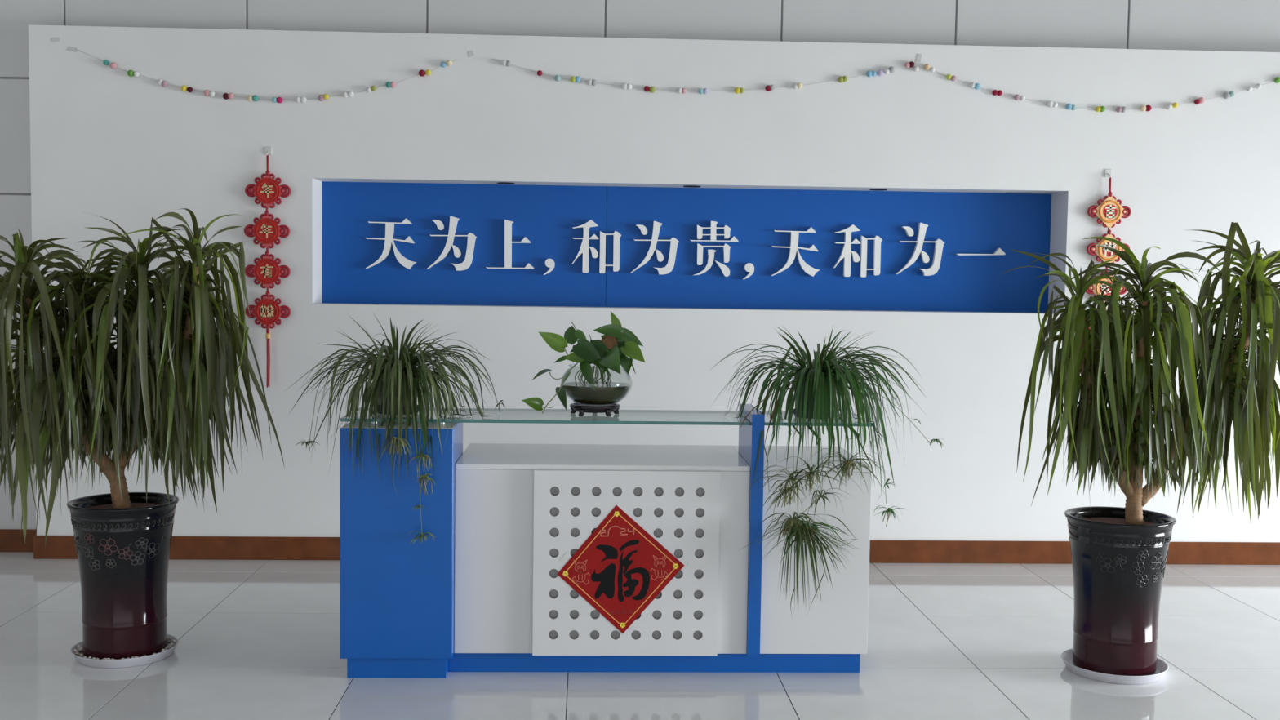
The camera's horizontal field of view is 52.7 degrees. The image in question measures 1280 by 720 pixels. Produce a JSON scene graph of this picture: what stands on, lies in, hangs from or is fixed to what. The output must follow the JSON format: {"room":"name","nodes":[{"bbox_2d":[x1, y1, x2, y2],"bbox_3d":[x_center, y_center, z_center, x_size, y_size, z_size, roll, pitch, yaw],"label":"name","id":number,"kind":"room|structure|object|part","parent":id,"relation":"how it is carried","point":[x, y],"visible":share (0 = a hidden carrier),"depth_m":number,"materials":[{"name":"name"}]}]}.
{"room":"office reception lobby","nodes":[
{"label":"office reception lobby","id":0,"kind":"room"},
{"bbox_2d":[0,551,1279,719],"bbox_3d":[2.654,1.484,1.862,15.197,0.120,11.307,1,4,-2],"label":"floor","id":1,"kind":"structure","parent":0,"point":[258,639],"depth_m":4.98,"materials":[{"name":"grey tile"}]},
{"bbox_2d":[70,634,178,668],"bbox_3d":[-2.018,1.138,5.067,0.395,0.040,0.395,1,4,-2],"label":"saucer","id":2,"kind":"object","parent":1,"relation":"on","point":[123,663],"visible":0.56,"depth_m":4.91,"materials":[{"name":"white plastic"}]},
{"bbox_2d":[73,636,176,659],"bbox_3d":[-2.018,1.128,5.066,0.372,0.029,0.374,1,4,-2],"label":"pebbles","id":3,"kind":"object","parent":2,"relation":"in","point":[171,645],"visible":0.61,"depth_m":5.01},
{"bbox_2d":[0,208,284,659],"bbox_3d":[-2.063,0.285,5.008,1.315,1.729,0.887,0,4,-16],"label":"leaf plant","id":4,"kind":"object","parent":1,"relation":"on","point":[93,396],"visible":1,"depth_m":4.89,"materials":[{"name":"green plant"}]},
{"bbox_3d":[-2.163,0.715,4.955,0.010,0.062,0.066,-1,4,-29],"label":"carved flower","id":5,"kind":"part","parent":4,"relation":"part of","materials":[{"name":"grey ceramic"}]},
{"bbox_3d":[-2.140,0.688,4.916,0.008,0.041,0.044,-3,5,-44],"label":"carved flower","id":6,"kind":"part","parent":4,"relation":"part of","materials":[{"name":"grey ceramic"}]},
{"bbox_3d":[-2.087,0.721,4.885,0.056,0.053,0.009,2,4,25],"label":"carved flower","id":7,"kind":"part","parent":4,"relation":"part of","materials":[{"name":"black ceramic"}]},
{"bbox_3d":[-2.076,0.673,4.870,0.048,0.044,0.008,2,4,21],"label":"carved flower","id":8,"kind":"part","parent":4,"relation":"part of","materials":[{"name":"pink ceramic"}]},
{"bbox_3d":[-2.063,0.773,4.885,0.050,0.050,0.008,2,4,17],"label":"carved flower","id":9,"kind":"part","parent":4,"relation":"part of","materials":[{"name":"black ceramic"}]},
{"bbox_3d":[-2.005,0.705,4.865,0.073,0.066,0.011,1,4,-2],"label":"carved flower","id":10,"kind":"part","parent":4,"relation":"part of","materials":[{"name":"pink ceramic"}]},
{"bbox_3d":[-1.998,0.769,4.877,0.039,0.038,0.007,1,4,-2],"label":"carved flower","id":11,"kind":"part","parent":4,"relation":"part of","materials":[{"name":"ceramic"}]},
{"bbox_3d":[-2.014,0.848,5.049,0.407,0.604,0.407,1,4,-2],"label":"pot","id":12,"kind":"part","parent":4,"relation":"part of","materials":[{"name":"black ceramic"}]},
{"bbox_3d":[-1.944,0.731,4.884,0.052,0.051,0.009,-1,4,-23],"label":"carved flower","id":13,"kind":"part","parent":4,"relation":"part of","materials":[{"name":"ceramic"}]},
{"bbox_3d":[-1.909,0.753,4.909,0.059,0.055,0.009,-2,5,-38],"label":"carved flower","id":14,"kind":"part","parent":4,"relation":"part of","materials":[{"name":"ceramic"}]},
{"bbox_3d":[-1.893,0.696,4.909,0.051,0.047,0.009,-2,5,-42],"label":"carved flower","id":15,"kind":"part","parent":4,"relation":"part of","materials":[{"name":"grey ceramic"}]},
{"bbox_3d":[-1.867,0.729,4.950,0.010,0.062,0.064,3,4,31],"label":"carved flower","id":16,"kind":"part","parent":4,"relation":"part of","materials":[{"name":"ceramic"}]},
{"bbox_2d":[339,404,871,678],"bbox_3d":[-0.128,0.678,5.148,1.987,1.000,0.688,1,4,-2],"label":"reception desk","id":17,"kind":"object","parent":1,"relation":"on","point":[489,594],"visible":0.96,"depth_m":4.87,"materials":[{"name":"blue laminate"}]},
{"bbox_3d":[-0.143,0.764,4.891,1.110,0.701,0.018,1,4,-2],"label":"panel","id":18,"kind":"part","parent":17,"relation":"part of","materials":[{"name":"white laminate"}]},
{"bbox_2d":[340,407,873,426],"bbox_3d":[-0.125,0.222,5.086,2.011,0.012,0.424,1,4,-2],"label":"countertop","id":19,"kind":"structure","parent":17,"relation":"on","point":[508,415],"depth_m":4.98,"materials":[{"name":"clear glass"}]},
{"bbox_2d":[284,314,505,544],"bbox_3d":[-0.968,0.240,5.003,0.834,0.846,0.794,3,4,25],"label":"spider plant","id":20,"kind":"object","parent":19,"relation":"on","point":[394,389],"visible":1,"depth_m":4.83,"materials":[{"name":"green plant"}]},
{"bbox_3d":[-0.946,0.131,5.043,0.189,0.142,0.189,1,4,-2],"label":"pot","id":21,"kind":"part","parent":20,"relation":"part of","materials":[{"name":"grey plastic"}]},
{"bbox_2d":[521,311,644,413],"bbox_3d":[-0.199,0.006,5.021,0.412,0.389,0.420,3,4,28],"label":"plant","id":22,"kind":"object","parent":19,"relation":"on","point":[616,342],"visible":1,"depth_m":5.01,"materials":[{"name":"green plant"}]},
{"bbox_2d":[569,402,620,416],"bbox_3d":[-0.178,0.194,5.096,0.200,0.041,0.203,1,4,-2],"label":"stand","id":23,"kind":"object","parent":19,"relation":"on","point":[575,407],"visible":0.88,"depth_m":5.02,"materials":[{"name":"brown wood"}]},
{"bbox_2d":[560,364,632,405],"bbox_3d":[-0.171,0.097,5.088,0.283,0.153,0.283,1,4,-2],"label":"bowl","id":24,"kind":"object","parent":23,"relation":"on","point":[591,392],"depth_m":5.00,"materials":[{"name":"clear glass"}]},
{"bbox_2d":[713,325,945,619],"bbox_3d":[0.661,0.412,5.088,0.876,1.098,0.865,4,5,39],"label":"spider plant","id":25,"kind":"object","parent":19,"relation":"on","point":[815,387],"visible":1,"depth_m":4.85,"materials":[{"name":"green plant"}]},
{"bbox_3d":[0.694,0.150,5.112,0.189,0.142,0.189,1,4,-2],"label":"pot","id":26,"kind":"part","parent":25,"relation":"part of","materials":[{"name":"black plastic"}]},
{"bbox_2d":[557,505,684,633],"bbox_3d":[-0.072,0.788,4.856,0.479,0.490,0.002,1,4,-2],"label":"decoration","id":27,"kind":"object","parent":17,"relation":"attached to","point":[620,568],"visible":1,"depth_m":4.86,"materials":[{"name":"red paper"}]},
{"bbox_2d":[560,552,569,561],"bbox_3d":[-0.281,0.739,4.845,0.035,0.036,0.001,1,4,-2],"label":"tape","id":28,"kind":"object","parent":27,"relation":"attached to","point":[566,554],"visible":1,"depth_m":4.84,"materials":[{"name":"white plastic"}]},
{"bbox_2d":[630,623,639,631],"bbox_3d":[-0.022,1.007,4.872,0.038,0.032,0.001,1,4,-2],"label":"tape","id":29,"kind":"object","parent":27,"relation":"attached to","point":[632,625],"visible":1,"depth_m":4.87,"materials":[{"name":"white plastic"}]},
{"bbox_3d":[-0.052,0.765,4.871,0.698,0.702,0.029,1,4,-2],"label":"perforated panel","id":30,"kind":"part","parent":17,"relation":"part of","materials":[{"name":"white metal"}]},
{"bbox_2d":[455,443,871,471],"bbox_3d":[0.081,0.388,5.175,1.573,0.018,0.616,1,4,-2],"label":"countertop","id":31,"kind":"structure","parent":17,"relation":"on","point":[477,455],"depth_m":5.08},
{"bbox_2d":[686,562,696,569],"bbox_3d":[0.195,0.778,4.867,0.038,0.030,0.001,1,4,-2],"label":"tape","id":32,"kind":"object","parent":17,"relation":"attached to","point":[692,566],"visible":1,"depth_m":4.87,"materials":[{"name":"white plastic"}]},
{"bbox_3d":[0.667,0.773,4.926,0.416,0.701,0.018,1,4,-2],"label":"panel","id":33,"kind":"part","parent":17,"relation":"part of","materials":[{"name":"white laminate"}]},
{"bbox_2d":[1061,648,1168,684],"bbox_3d":[1.851,1.194,5.046,0.395,0.040,0.395,1,4,-2],"label":"saucer","id":34,"kind":"object","parent":1,"relation":"on","point":[1067,655],"visible":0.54,"depth_m":4.91,"materials":[{"name":"white plastic"}]},
{"bbox_2d":[1000,222,1279,675],"bbox_3d":[2.057,0.339,5.007,1.360,1.738,0.635,1,4,1],"label":"leaf plant","id":35,"kind":"object","parent":1,"relation":"on","point":[1119,555],"visible":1,"depth_m":4.89,"materials":[{"name":"green plant"}]},
{"bbox_3d":[1.765,0.773,4.872,0.066,0.061,0.011,3,4,32],"label":"carved flower","id":36,"kind":"part","parent":35,"relation":"part of","materials":[{"name":"black ceramic"}]},
{"bbox_3d":[1.855,0.903,5.028,0.407,0.604,0.407,1,4,-2],"label":"pot","id":37,"kind":"part","parent":35,"relation":"part of","materials":[{"name":"black ceramic"}]},
{"bbox_3d":[1.802,0.748,4.849,0.044,0.041,0.008,2,4,18],"label":"carved flower","id":38,"kind":"part","parent":35,"relation":"part of","materials":[{"name":"black ceramic"}]},
{"bbox_3d":[1.867,0.781,4.847,0.056,0.052,0.009,1,4,-2],"label":"carved flower","id":39,"kind":"part","parent":35,"relation":"part of","materials":[{"name":"black ceramic"}]},
{"bbox_3d":[1.883,0.732,4.839,0.049,0.044,0.008,0,4,-7],"label":"carved flower","id":40,"kind":"part","parent":35,"relation":"part of","materials":[{"name":"black ceramic"}]},
{"bbox_3d":[1.890,0.831,4.859,0.051,0.050,0.008,0,4,-11],"label":"carved flower","id":41,"kind":"part","parent":35,"relation":"part of","materials":[{"name":"black ceramic"}]},
{"bbox_3d":[1.950,0.822,4.883,0.040,0.038,0.007,-2,4,-34],"label":"carved flower","id":42,"kind":"part","parent":35,"relation":"part of","materials":[{"name":"ceramic"}]},
{"bbox_3d":[1.948,0.758,4.868,0.073,0.068,0.012,-1,4,-31],"label":"carved flower","id":43,"kind":"part","parent":35,"relation":"part of","materials":[{"name":"ceramic"}]},
{"bbox_3d":[1.991,0.785,4.912,0.009,0.050,0.053,4,5,38],"label":"carved flower","id":44,"kind":"part","parent":35,"relation":"part of","materials":[{"name":"ceramic"}]},
{"bbox_2d":[0,0,1279,528],"bbox_3d":[2.411,-0.863,7.146,14.600,3.900,0.240,1,4,-2],"label":"wall","id":45,"kind":"structure","parent":0,"point":[1222,25],"depth_m":6.87,"materials":[{"name":"grey"}]},
{"bbox_3d":[-3.500,0.030,6.843,0.931,0.594,0.012,1,4,-2],"label":"cladding panel","id":46,"kind":"part","parent":45,"relation":"part of","materials":[{"name":"white paint"}]},
{"bbox_3d":[-3.483,-1.176,6.767,0.931,0.594,0.012,1,4,-2],"label":"cladding panel","id":47,"kind":"part","parent":45,"relation":"part of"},
{"bbox_3d":[-3.492,-0.573,6.805,0.931,0.594,0.012,1,4,-2],"label":"cladding panel","id":48,"kind":"part","parent":45,"relation":"part of","materials":[{"name":"white paint"}]},
{"bbox_2d":[0,528,35,551],"bbox_3d":[-4.033,0.956,6.865,1.741,0.122,0.013,1,4,-2],"label":"baseboard","id":49,"kind":"structure","parent":45,"relation":"attached to","point":[11,540],"depth_m":6.89,"materials":[{"name":"brown wood"}]},
{"bbox_3d":[-3.509,0.633,6.880,0.931,0.594,0.012,1,4,-2],"label":"cladding panel","id":50,"kind":"part","parent":45,"relation":"part of","materials":[{"name":"white paint"}]},
{"bbox_3d":[-3.475,-1.778,6.730,0.931,0.594,0.012,1,4,-2],"label":"cladding panel","id":51,"kind":"part","parent":45,"relation":"part of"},
{"bbox_3d":[-2.535,-1.768,6.769,0.931,0.594,0.012,1,4,-2],"label":"cladding panel","id":52,"kind":"part","parent":45,"relation":"part of","materials":[{"name":"grey metal"}]},
{"bbox_3d":[-1.595,-1.757,6.809,0.931,0.594,0.012,1,4,-2],"label":"cladding panel","id":53,"kind":"part","parent":45,"relation":"part of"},
{"bbox_3d":[-0.654,-1.746,6.849,0.931,0.594,0.012,1,4,-2],"label":"cladding panel","id":54,"kind":"part","parent":45,"relation":"part of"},
{"bbox_3d":[0.286,-1.735,6.888,0.931,0.594,0.012,1,4,-2],"label":"cladding panel","id":55,"kind":"part","parent":45,"relation":"part of","materials":[{"name":"grey metal"}]},
{"bbox_3d":[1.226,-1.724,6.928,0.931,0.594,0.012,1,4,-2],"label":"cladding panel","id":56,"kind":"part","parent":45,"relation":"part of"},
{"bbox_3d":[2.166,-1.714,6.968,0.931,0.594,0.012,1,4,-2],"label":"cladding panel","id":57,"kind":"part","parent":45,"relation":"part of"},
{"bbox_3d":[3.106,-1.703,7.007,0.931,0.594,0.012,1,4,-2],"label":"cladding panel","id":58,"kind":"part","parent":45,"relation":"part of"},
{"bbox_2d":[28,24,1279,542],"bbox_3d":[0.309,-0.304,6.943,6.905,2.750,0.260,1,4,-2],"label":"wall","id":59,"kind":"structure","parent":0,"point":[986,172],"depth_m":6.82,"materials":[{"name":"white paint"}]},
{"bbox_2d":[51,37,59,42],"bbox_3d":[-2.981,-1.634,6.591,0.041,0.025,0.003,1,4,-2],"label":"tape patch","id":60,"kind":"object","parent":59,"relation":"attached to","point":[53,39],"visible":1,"depth_m":6.59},
{"bbox_2d":[66,46,77,52],"bbox_3d":[-2.900,-1.588,6.598,0.053,0.029,0.003,1,4,-2],"label":"tape patch","id":61,"kind":"object","parent":59,"relation":"attached to","point":[69,48],"visible":1,"depth_m":6.60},
{"bbox_2d":[75,48,457,102],"bbox_3d":[-1.909,-1.448,6.631,1.942,0.254,0.033,1,4,-2],"label":"garland","id":62,"kind":"object","parent":59,"relation":"attached to","point":[113,65],"visible":1,"depth_m":6.63,"materials":[{"name":"multicoloured"}]},
{"bbox_2d":[244,146,290,387],"bbox_3d":[-1.927,-0.478,6.688,0.241,1.245,0.042,1,4,-2],"label":"knot hanging","id":63,"kind":"object","parent":59,"relation":"attached to","point":[267,271],"visible":1,"depth_m":6.67,"materials":[{"name":"red fabric"}]},
{"bbox_3d":[-1.925,-0.770,6.663,0.020,0.081,0.020,-1,4,-25],"label":"cord","id":64,"kind":"part","parent":63,"relation":"part of","materials":[{"name":"red fabric"}]},
{"bbox_3d":[-1.926,-0.564,6.676,0.020,0.082,0.020,2,4,20],"label":"cord","id":65,"kind":"part","parent":63,"relation":"part of","materials":[{"name":"red fabric"}]},
{"bbox_3d":[-1.930,-0.161,6.701,0.015,0.057,0.015,-1,4,-25],"label":"cord","id":66,"kind":"part","parent":63,"relation":"part of","materials":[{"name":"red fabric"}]},
{"bbox_3d":[-1.927,-0.357,6.689,0.020,0.082,0.020,-1,4,-25],"label":"cord","id":67,"kind":"part","parent":63,"relation":"part of","materials":[{"name":"red fabric"}]},
{"bbox_3d":[-1.916,-0.995,6.649,0.020,0.118,0.020,-1,4,-25],"label":"cord","id":68,"kind":"part","parent":63,"relation":"part of","materials":[{"name":"red fabric"}]},
{"bbox_2d":[365,217,417,269],"bbox_3d":[-1.338,-0.626,6.954,0.271,0.273,0.033,1,4,-2],"label":"raised character","id":69,"kind":"object","parent":59,"relation":"attached to","point":[389,226],"visible":1,"depth_m":6.94,"materials":[{"name":"white plastic"}]},
{"bbox_2d":[426,215,476,271],"bbox_3d":[-1.014,-0.629,6.967,0.266,0.294,0.033,1,4,-2],"label":"raised character","id":70,"kind":"object","parent":59,"relation":"attached to","point":[466,264],"visible":1,"depth_m":6.95,"materials":[{"name":"white plastic"}]},
{"bbox_3d":[-0.948,-0.624,6.994,1.530,0.653,0.014,1,4,-2],"label":"niche panel","id":71,"kind":"part","parent":59,"relation":"part of","materials":[{"name":"blue paint"}]},
{"bbox_2d":[468,50,473,56],"bbox_3d":[-0.873,-1.584,6.682,0.029,0.032,0.003,1,4,-2],"label":"tape patch","id":72,"kind":"object","parent":59,"relation":"attached to","point":[470,53],"visible":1,"depth_m":6.68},
{"bbox_2d":[497,182,515,184],"bbox_3d":[-0.711,-0.937,6.851,0.094,0.004,0.094,1,4,-2],"label":"recessed light","id":73,"kind":"object","parent":59,"relation":"in","point":[501,183],"visible":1,"depth_m":6.85,"materials":[{"name":"black metal"}]},
{"bbox_2d":[485,219,534,269],"bbox_3d":[-0.702,-0.625,6.980,0.262,0.264,0.033,1,4,-2],"label":"raised character","id":74,"kind":"object","parent":59,"relation":"attached to","point":[508,224],"visible":1,"depth_m":6.96,"materials":[{"name":"white plastic"}]},
{"bbox_2d":[543,258,555,275],"bbox_3d":[-0.493,-0.504,6.996,0.061,0.090,0.033,1,4,-2],"label":"raised comma","id":75,"kind":"object","parent":59,"relation":"attached to","point":[549,263],"visible":1,"depth_m":6.98,"materials":[{"name":"white plastic"}]},
{"bbox_2d":[571,219,621,273],"bbox_3d":[-0.235,-0.614,7.000,0.268,0.290,0.033,1,4,-2],"label":"raised character","id":76,"kind":"object","parent":59,"relation":"attached to","point":[584,247],"visible":1,"depth_m":6.99,"materials":[{"name":"white plastic"}]},
{"bbox_2d":[631,221,679,274],"bbox_3d":[0.081,-0.609,7.013,0.262,0.289,0.033,1,4,-2],"label":"raised character","id":77,"kind":"object","parent":59,"relation":"attached to","point":[669,266],"visible":1,"depth_m":7.00,"materials":[{"name":"white plastic"}]},
{"bbox_2d":[32,535,1279,564],"bbox_3d":[0.290,1.016,6.888,6.917,0.122,0.013,1,4,-2],"label":"baseboard","id":78,"kind":"structure","parent":59,"relation":"attached to","point":[57,547],"depth_m":6.93,"materials":[{"name":"brown wood"}]},
{"bbox_2d":[683,185,701,187],"bbox_3d":[0.278,-0.925,6.893,0.094,0.004,0.094,1,4,-2],"label":"recessed light","id":79,"kind":"object","parent":59,"relation":"in","point":[687,186],"visible":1,"depth_m":6.90,"materials":[{"name":"black metal"}]},
{"bbox_2d":[690,221,738,276],"bbox_3d":[0.403,-0.604,7.027,0.263,0.301,0.033,1,4,-2],"label":"raised character","id":80,"kind":"object","parent":59,"relation":"attached to","point":[725,270],"visible":1,"depth_m":7.01,"materials":[{"name":"white plastic"}]},
{"bbox_2d":[742,262,754,279],"bbox_3d":[0.591,-0.483,7.043,0.061,0.090,0.033,1,4,-2],"label":"raised comma","id":81,"kind":"object","parent":59,"relation":"attached to","point":[748,267],"visible":1,"depth_m":7.03,"materials":[{"name":"white plastic"}]},
{"bbox_2d":[770,226,819,276],"bbox_3d":[0.849,-0.590,7.046,0.267,0.269,0.033,1,4,-2],"label":"raised character","id":82,"kind":"object","parent":59,"relation":"attached to","point":[793,249],"visible":1,"depth_m":7.03,"materials":[{"name":"white plastic"}]},
{"bbox_3d":[1.038,-0.601,7.078,2.443,0.653,0.014,1,4,-2],"label":"niche panel","id":83,"kind":"part","parent":59,"relation":"part of","materials":[{"name":"blue paint"}]},
{"bbox_2d":[832,224,882,277],"bbox_3d":[1.190,-0.596,7.060,0.266,0.287,0.033,1,4,-2],"label":"raised character","id":84,"kind":"object","parent":59,"relation":"attached to","point":[846,252],"visible":1,"depth_m":7.05,"materials":[{"name":"white plastic"}]},
{"bbox_2d":[869,188,887,191],"bbox_3d":[1.280,-0.914,6.935,0.094,0.004,0.094,1,4,-2],"label":"recessed light","id":85,"kind":"object","parent":59,"relation":"in","point":[875,189],"visible":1,"depth_m":6.93,"materials":[{"name":"black metal"}]},
{"bbox_2d":[492,58,1279,112],"bbox_3d":[1.398,-1.443,6.768,4.334,0.248,0.033,1,4,-2],"label":"garland","id":86,"kind":"object","parent":59,"relation":"attached to","point":[891,69],"visible":1,"depth_m":6.76,"materials":[{"name":"multicoloured"}]},
{"bbox_2d":[915,53,921,62],"bbox_3d":[1.462,-1.585,6.778,0.034,0.044,0.003,1,4,-2],"label":"tape patch","id":87,"kind":"object","parent":59,"relation":"attached to","point":[919,55],"visible":1,"depth_m":6.78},
{"bbox_2d":[895,222,944,275],"bbox_3d":[1.535,-0.606,7.074,0.262,0.289,0.033,1,4,-2],"label":"raised character","id":88,"kind":"object","parent":59,"relation":"attached to","point":[939,244],"visible":1,"depth_m":7.06,"materials":[{"name":"white plastic"}]},
{"bbox_2d":[955,247,1005,255],"bbox_3d":[1.867,-0.595,7.088,0.273,0.045,0.033,1,4,-2],"label":"raised character","id":89,"kind":"object","parent":59,"relation":"attached to","point":[998,251],"visible":1,"depth_m":7.08,"materials":[{"name":"white plastic"}]},
{"bbox_2d":[1085,168,1131,329],"bbox_3d":[2.478,-0.406,6.875,0.247,1.214,0.042,1,4,-2],"label":"knot hanging","id":90,"kind":"object","parent":59,"relation":"attached to","point":[1109,211],"visible":0.39,"depth_m":6.84,"materials":[{"name":"red"}]},
{"bbox_3d":[2.490,-0.908,6.837,0.020,0.116,0.020,-1,4,-25],"label":"cord","id":91,"kind":"part","parent":90,"relation":"part of","materials":[{"name":"red fabric"}]}
]}

